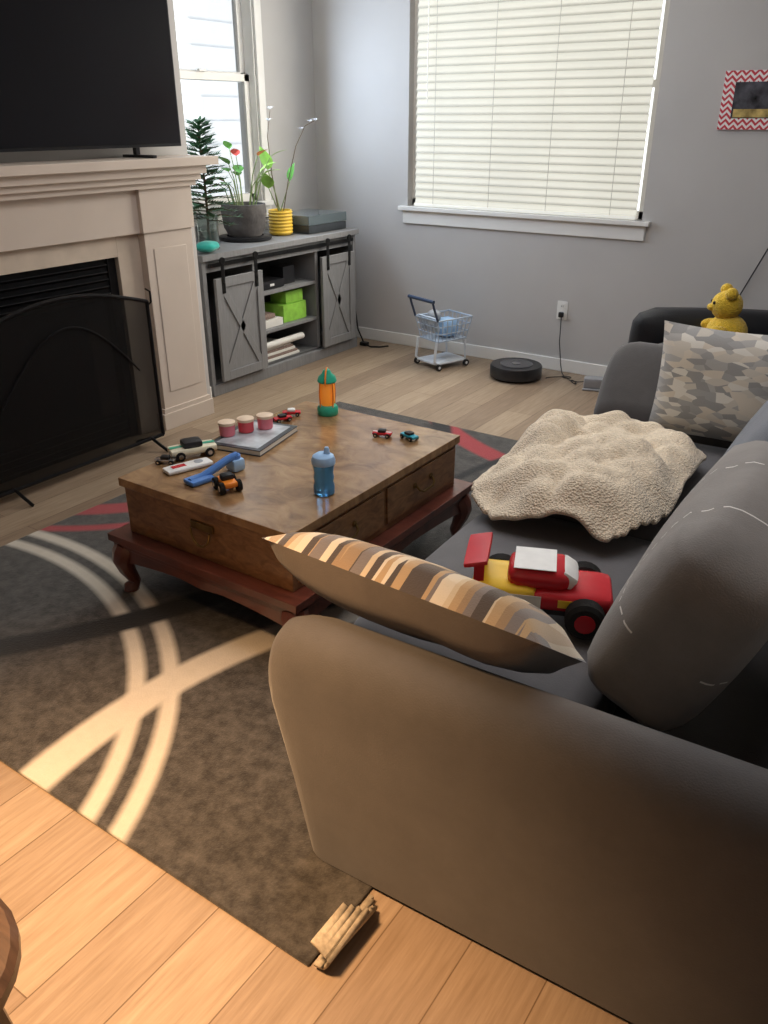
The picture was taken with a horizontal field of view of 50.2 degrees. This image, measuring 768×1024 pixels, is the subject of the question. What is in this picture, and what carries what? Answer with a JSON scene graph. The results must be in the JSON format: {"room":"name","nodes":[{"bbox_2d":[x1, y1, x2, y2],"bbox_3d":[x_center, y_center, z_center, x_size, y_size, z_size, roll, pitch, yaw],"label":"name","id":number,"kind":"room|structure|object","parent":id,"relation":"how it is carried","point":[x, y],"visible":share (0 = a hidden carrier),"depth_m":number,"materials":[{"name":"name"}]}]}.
{"room":"living room","nodes":[
{"label":"living room","id":0,"kind":"room"},
{"bbox_2d":[0,0,210,397],"bbox_3d":[-1.956,-1.543,3.622,0.550,2.740,2.420,16,30,30],"label":"wall","id":1,"kind":"structure","parent":0,"point":[5,157],"depth_m":4.14,"materials":[{"name":"paint"}]},
{"bbox_2d":[210,326,606,397],"bbox_3d":[-0.259,0.557,2.319,5.700,0.085,7.570,16,30,30],"label":"baseboard","id":2,"kind":"structure","parent":1,"relation":"attached to","point":[552,363],"depth_m":5.83,"materials":[{"name":"white wood"}]},
{"bbox_2d":[195,0,317,240],"bbox_3d":[-2.730,-1.323,3.163,0.160,2.740,7.730,16,30,30],"label":"wall","id":3,"kind":"structure","parent":0,"point":[287,33],"depth_m":5.67,"materials":[{"name":"paint"}]},
{"bbox_2d":[173,0,273,226],"bbox_3d":[-1.136,-2.659,5.082,0.210,1.645,1.030,16,30,30],"label":"window","id":4,"kind":"structure","parent":3,"relation":"in","point":[216,45],"depth_m":5.26,"materials":[{"name":"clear glass"}]},
{"bbox_2d":[0,337,632,1023],"bbox_3d":[-0.259,0.640,2.359,6.100,0.100,7.970,16,30,30],"label":"floor","id":5,"kind":"structure","parent":0,"point":[108,935],"depth_m":1.74,"materials":[{"name":"brown wood"}]},
{"bbox_2d":[0,898,20,1023],"bbox_3d":[-0.688,0.859,1.245,0.330,0.473,0.330,16,30,30],"label":"wooden stool","id":6,"kind":"object","parent":5,"relation":"on","point":[10,938],"visible":1,"depth_m":1.19,"materials":[{"name":"brown wood"}]},
{"bbox_2d":[0,258,119,317],"bbox_3d":[-1.631,-0.682,3.920,0.105,0.929,0.948,16,30,30],"label":"firebox","id":7,"kind":"object","parent":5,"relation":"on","point":[20,290],"visible":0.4,"depth_m":3.83,"materials":[{"name":"black metal"}]},
{"bbox_2d":[0,288,167,506],"bbox_3d":[-1.426,-0.571,3.792,0.246,0.838,0.968,16,30,30],"label":"fire screen","id":8,"kind":"object","parent":5,"relation":"on","point":[79,383],"visible":0.98,"depth_m":3.77,"materials":[{"name":"black metal"}]},
{"bbox_2d":[0,155,218,430],"bbox_3d":[-1.563,-0.861,3.782,0.269,1.372,2.140,16,30,30],"label":"fireplace mantel","id":9,"kind":"object","parent":5,"relation":"on","point":[135,212],"visible":0.84,"depth_m":4.01,"materials":[{"name":"paint"}]},
{"bbox_2d":[0,0,180,157],"bbox_3d":[-1.523,-1.986,3.328,0.220,1.046,1.745,16,30,30],"label":"tv","id":10,"kind":"object","parent":9,"relation":"on","point":[75,74],"visible":1,"depth_m":3.66,"materials":[{"name":"plastic"}]},
{"bbox_2d":[0,402,517,965],"bbox_3d":[-0.212,0.127,3.296,2.140,0.010,2.950,16,30,30],"label":"rug","id":11,"kind":"object","parent":5,"relation":"on","point":[148,712],"visible":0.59,"depth_m":2.33,"materials":[{"name":"grey carpet"}]},
{"bbox_2d":[107,401,472,626],"bbox_3d":[-0.305,-0.008,3.060,0.870,0.439,1.120,16,30,30],"label":"coffee table","id":12,"kind":"object","parent":11,"relation":"on","point":[390,492],"visible":0.75,"depth_m":2.76,"materials":[{"name":"brown wood"}]},
{"bbox_2d":[154,454,176,464],"bbox_3d":[-0.768,-0.186,2.887,0.075,0.030,0.043,2,26,4],"label":"toy car","id":13,"kind":"object","parent":12,"relation":"on","point":[164,457],"visible":1,"depth_m":2.87,"materials":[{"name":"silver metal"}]},
{"bbox_2d":[162,457,212,475],"bbox_3d":[-0.680,-0.160,2.846,0.170,0.018,0.060,-19,31,-34],"label":"remote","id":14,"kind":"object","parent":12,"relation":"on","point":[201,462],"visible":0.99,"depth_m":2.83,"materials":[{"name":"plastic"}]},
{"bbox_2d":[167,436,216,461],"bbox_3d":[-0.689,-0.233,2.946,0.170,0.063,0.086,-13,29,-25],"label":"race car","id":15,"kind":"object","parent":12,"relation":"on","point":[190,445],"visible":1,"depth_m":2.92,"materials":[{"name":"plastic"}]},
{"bbox_2d":[183,451,244,486],"bbox_3d":[-0.572,-0.151,2.770,0.060,0.069,0.220,23,34,39],"label":"toy","id":16,"kind":"object","parent":12,"relation":"on","point":[233,462],"visible":0.98,"depth_m":2.77,"materials":[{"name":"plastic"}]},
{"bbox_2d":[212,472,242,494],"bbox_3d":[-0.512,-0.100,2.676,0.076,0.058,0.093,-15,29,-28],"label":"truck","id":17,"kind":"object","parent":12,"relation":"on","point":[225,480],"visible":1,"depth_m":2.65,"materials":[{"name":"orange plastic"}]},
{"bbox_2d":[214,420,297,456],"bbox_3d":[-0.490,-0.284,3.099,0.216,0.023,0.290,10,27,20],"label":"picture book","id":18,"kind":"object","parent":12,"relation":"on","point":[259,442],"visible":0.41,"depth_m":3.04,"materials":[{"name":"white paper"}]},
{"bbox_2d":[218,419,234,436],"bbox_3d":[-0.588,-0.314,3.072,0.065,0.054,0.065,16,30,30],"label":"tub","id":19,"kind":"object","parent":18,"relation":"on","point":[226,426],"visible":1,"depth_m":3.05,"materials":[{"name":"pink plastic"}]},
{"bbox_2d":[237,415,253,433],"bbox_3d":[-0.524,-0.332,3.109,0.065,0.054,0.065,16,30,30],"label":"tub","id":20,"kind":"object","parent":18,"relation":"on","point":[245,422],"visible":1,"depth_m":3.09,"materials":[{"name":"red plastic"}]},
{"bbox_2d":[256,412,272,429],"bbox_3d":[-0.456,-0.348,3.143,0.065,0.054,0.065,16,30,30],"label":"tub","id":21,"kind":"object","parent":18,"relation":"on","point":[264,419],"visible":1,"depth_m":3.12,"materials":[{"name":"pink plastic"}]},
{"bbox_2d":[273,413,291,422],"bbox_3d":[-0.407,-0.378,3.287,0.075,0.030,0.043,-15,29,-28],"label":"toy car","id":22,"kind":"object","parent":12,"relation":"on","point":[282,416],"visible":0.98,"depth_m":3.28,"materials":[{"name":"plastic"}]},
{"bbox_2d":[282,408,300,416],"bbox_3d":[-0.378,-0.409,3.351,0.075,0.030,0.043,-3,26,-5],"label":"toy car","id":23,"kind":"object","parent":12,"relation":"on","point":[288,411],"visible":0.87,"depth_m":3.34,"materials":[{"name":"plastic"}]},
{"bbox_2d":[311,446,335,496],"bbox_3d":[-0.193,-0.135,2.627,0.078,0.163,0.078,5,26,10],"label":"water bottle","id":24,"kind":"object","parent":12,"relation":"on","point":[323,462],"visible":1,"depth_m":2.60,"materials":[{"name":"blue plastic"}]},
{"bbox_2d":[317,367,337,416],"bbox_3d":[-0.231,-0.492,3.334,0.085,0.195,0.085,-20,32,-35],"label":"lantern","id":25,"kind":"object","parent":12,"relation":"on","point":[327,407],"visible":1,"depth_m":3.31,"materials":[{"name":"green plastic"}]},
{"bbox_2d":[372,428,391,438],"bbox_3d":[-0.007,-0.302,3.130,0.075,0.030,0.043,6,26,13],"label":"toy car","id":26,"kind":"object","parent":12,"relation":"on","point":[381,431],"visible":1,"depth_m":3.12,"materials":[{"name":"red plastic"}]},
{"bbox_2d":[400,430,418,441],"bbox_3d":[0.096,-0.291,3.105,0.043,0.030,0.075,-21,33,-36],"label":"toy car","id":27,"kind":"object","parent":12,"relation":"on","point":[410,435],"visible":1,"depth_m":3.09,"materials":[{"name":"plastic"}]},
{"bbox_2d":[310,894,376,969],"bbox_3d":[-0.070,0.850,1.698,0.051,0.073,0.196,16,30,30],"label":"wooden sticks","id":28,"kind":"object","parent":11,"relation":"on","point":[346,921],"depth_m":1.66,"materials":[{"name":"beige wood"}]},
{"bbox_2d":[196,228,358,396],"bbox_3d":[-0.805,-1.407,5.530,0.525,0.840,1.524,16,30,30],"label":"console","id":29,"kind":"object","parent":5,"relation":"on","point":[233,295],"visible":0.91,"depth_m":5.35,"materials":[{"name":"grey wood"}]},
{"bbox_2d":[196,241,219,251],"bbox_3d":[-1.020,-1.537,4.746,0.116,0.062,0.136,8,27,15],"label":"bowl","id":30,"kind":"object","parent":29,"relation":"on","point":[204,246],"visible":0.97,"depth_m":4.70,"materials":[{"name":"teal ceramic"}]},
{"bbox_2d":[184,115,242,249],"bbox_3d":[-1.041,-1.892,4.738,0.437,0.720,0.428,16,30,30],"label":"potted plant","id":31,"kind":"object","parent":29,"relation":"on","point":[207,224],"visible":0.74,"depth_m":4.74,"materials":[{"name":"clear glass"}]},
{"bbox_2d":[213,141,283,242],"bbox_3d":[-0.892,-2.036,5.202,0.526,0.576,0.516,-10,27,-19],"label":"potted plant","id":32,"kind":"object","parent":29,"relation":"on","point":[249,228],"visible":0.88,"depth_m":5.15,"materials":[{"name":"green plant"}]},
{"bbox_2d":[265,311,282,328],"bbox_3d":[-0.824,-1.278,5.439,0.200,0.085,0.240,16,30,30],"label":"paper stack","id":33,"kind":"object","parent":29,"relation":"in","point":[272,320],"depth_m":5.41,"materials":[{"name":"white paper"}]},
{"bbox_2d":[263,263,294,290],"bbox_3d":[-0.767,-1.548,5.400,0.200,0.115,0.420,16,30,30],"label":"cable box","id":34,"kind":"object","parent":29,"relation":"in","point":[281,274],"depth_m":5.44,"materials":[{"name":"black plastic"}]},
{"bbox_2d":[264,288,305,322],"bbox_3d":[-0.678,-1.423,5.608,0.180,0.200,0.240,16,30,30],"label":"boxes","id":35,"kind":"object","parent":29,"relation":"in","point":[290,305],"depth_m":5.54},
{"bbox_2d":[267,332,304,362],"bbox_3d":[-0.778,-1.139,5.598,0.261,0.126,0.430,16,30,30],"label":"magazines","id":36,"kind":"object","parent":29,"relation":"in","point":[282,347],"depth_m":5.54,"materials":[{"name":"white paper"}]},
{"bbox_2d":[259,106,316,235],"bbox_3d":[-0.630,-2.239,5.400,0.174,0.771,0.603,16,30,30],"label":"potted plant","id":37,"kind":"object","parent":29,"relation":"on","point":[280,219],"visible":0.99,"depth_m":5.39,"materials":[{"name":"green plant"}]},
{"bbox_2d":[292,209,345,233],"bbox_3d":[-0.524,-2.028,5.717,0.340,0.115,0.420,16,30,30],"label":"record player","id":38,"kind":"object","parent":29,"relation":"on","point":[305,221],"visible":0.79,"depth_m":5.59},
{"bbox_2d":[356,313,388,347],"bbox_3d":[-0.121,-1.537,6.051,0.310,0.621,0.108,16,30,30],"label":"power cord","id":39,"kind":"object","parent":5,"relation":"on","point":[363,343],"depth_m":6.14,"materials":[{"name":"black plastic"}]},
{"bbox_2d":[408,294,472,370],"bbox_3d":[0.383,-1.240,5.593,0.367,0.482,0.264,-17,31,-32],"label":"shopping cart","id":40,"kind":"object","parent":5,"relation":"on","point":[445,329],"visible":1,"depth_m":5.56,"materials":[{"name":"blue plastic"}]},
{"bbox_2d":[490,357,541,382],"bbox_3d":[0.871,-0.941,5.409,0.340,0.088,0.344,16,30,30],"label":"robot vacuum","id":41,"kind":"object","parent":5,"relation":"on","point":[513,370],"visible":1,"depth_m":5.31,"materials":[{"name":"black plastic"}]},
{"bbox_2d":[268,342,767,1023],"bbox_3d":[0.855,0.129,2.480,1.198,0.689,2.462,15,29,28],"label":"sofa","id":42,"kind":"object","parent":5,"relation":"on","point":[621,862],"visible":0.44,"depth_m":1.54,"materials":[{"name":"fabric"}]},
{"bbox_2d":[263,532,585,673],"bbox_3d":[0.078,0.187,1.743,0.662,0.252,0.287,18,31,33],"label":"pillow","id":43,"kind":"object","parent":42,"relation":"on","point":[418,598],"visible":1,"depth_m":1.59,"materials":[{"name":"fabric"}]},
{"bbox_2d":[464,532,612,639],"bbox_3d":[0.381,0.170,2.025,0.360,0.169,0.239,5,26,10],"label":"race car","id":44,"kind":"object","parent":42,"relation":"on","point":[552,582],"visible":0.88,"depth_m":1.97,"materials":[{"name":"red plastic"}]},
{"bbox_2d":[471,409,706,542],"bbox_3d":[0.700,-0.198,2.733,0.633,0.186,0.984,15,29,28],"label":"blanket","id":45,"kind":"object","parent":42,"relation":"on","point":[614,473],"visible":1,"depth_m":2.51,"materials":[{"name":"beige fabric"}]},
{"bbox_2d":[587,440,767,731],"bbox_3d":[0.740,0.134,1.855,0.370,0.475,0.712,15,29,28],"label":"cushion","id":46,"kind":"object","parent":42,"relation":"on","point":[691,615],"visible":1,"depth_m":1.59,"materials":[{"name":"grey fabric"}]},
{"bbox_2d":[648,320,767,441],"bbox_3d":[1.246,-0.460,3.009,0.501,0.418,0.172,14,29,27],"label":"pillow","id":47,"kind":"object","parent":42,"relation":"on","point":[712,383],"visible":0.94,"depth_m":2.97,"materials":[{"name":"fabric"}]},
{"bbox_2d":[722,400,767,456],"bbox_3d":[1.250,-0.234,2.401,0.483,0.640,0.825,15,29,28],"label":"cushion","id":48,"kind":"object","parent":42,"relation":"on","point":[756,429],"visible":0.2,"depth_m":2.32,"materials":[{"name":"fabric"}]},
{"bbox_2d":[546,318,583,383],"bbox_3d":[1.201,-1.050,5.310,0.205,0.384,0.333,-21,33,-36],"label":"power cable","id":49,"kind":"object","parent":5,"relation":"on","point":[563,376],"visible":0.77,"depth_m":5.42,"materials":[{"name":"black plastic"}]},
{"bbox_2d":[582,376,602,391],"bbox_3d":[1.321,-0.812,5.174,0.130,0.075,0.105,6,26,13],"label":"dock","id":50,"kind":"object","parent":5,"relation":"on","point":[591,383],"visible":0.78,"depth_m":5.14,"materials":[{"name":"grey plastic"}]},
{"bbox_2d":[628,307,767,343],"bbox_3d":[1.785,-0.823,3.965,1.166,1.112,0.949,4,26,9],"label":"recliner","id":51,"kind":"object","parent":5,"relation":"on","point":[647,326],"visible":0.02,"depth_m":4.25,"materials":[{"name":"grey fabric"}]},
{"bbox_2d":[701,283,747,332],"bbox_3d":[1.677,-0.947,4.040,0.240,0.332,0.244,4,26,9],"label":"plush toy","id":52,"kind":"object","parent":51,"relation":"on","point":[726,306],"visible":0.67,"depth_m":3.97,"materials":[{"name":"yellow fabric"}]},
{"bbox_2d":[311,0,767,365],"bbox_3d":[1.908,-2.027,4.627,6.020,2.740,0.160,16,30,30],"label":"wall","id":53,"kind":"structure","parent":0,"point":[706,201],"depth_m":5.37,"materials":[{"name":"paint"}]},
{"bbox_2d":[398,205,650,240],"bbox_3d":[0.853,-1.897,5.365,1.780,0.115,0.075,16,30,30],"label":"sill","id":54,"kind":"structure","parent":53,"relation":"attached to","point":[633,230],"depth_m":5.30,"materials":[{"name":"white wood"}]},
{"bbox_2d":[412,0,669,219],"bbox_3d":[0.908,-2.646,5.095,1.670,1.470,0.058,16,30,30],"label":"window","id":55,"kind":"structure","parent":53,"relation":"in","point":[666,4],"depth_m":4.85,"materials":[{"name":"white plastic"}]},
{"bbox_2d":[414,0,663,219],"bbox_3d":[0.871,-2.602,5.054,1.578,1.423,0.069,16,30,30],"label":"window blinds","id":56,"kind":"object","parent":55,"relation":"attached to","point":[524,106],"visible":1,"depth_m":5.06,"materials":[{"name":"white plastic"}]},
{"bbox_2d":[556,301,567,319],"bbox_3d":[1.167,-1.325,5.393,0.074,0.120,0.032,16,30,30],"label":"wall outlet","id":57,"kind":"object","parent":53,"relation":"attached to","point":[562,306],"visible":1,"depth_m":5.39,"materials":[{"name":"white plastic"}]},
{"bbox_2d":[717,70,767,129],"bbox_3d":[1.984,-2.194,4.369,0.355,0.285,0.019,16,30,30],"label":"picture frame","id":58,"kind":"object","parent":53,"relation":"attached to","point":[744,102],"visible":1,"depth_m":4.39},
{"bbox_2d":[739,248,767,294],"bbox_3d":[2.221,-1.462,4.541,0.527,1.607,0.006,16,30,30],"label":"cord","id":59,"kind":"object","parent":53,"relation":"attached to","point":[767,248],"visible":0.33,"depth_m":4.67,"materials":[{"name":"black plastic"}]}
]}

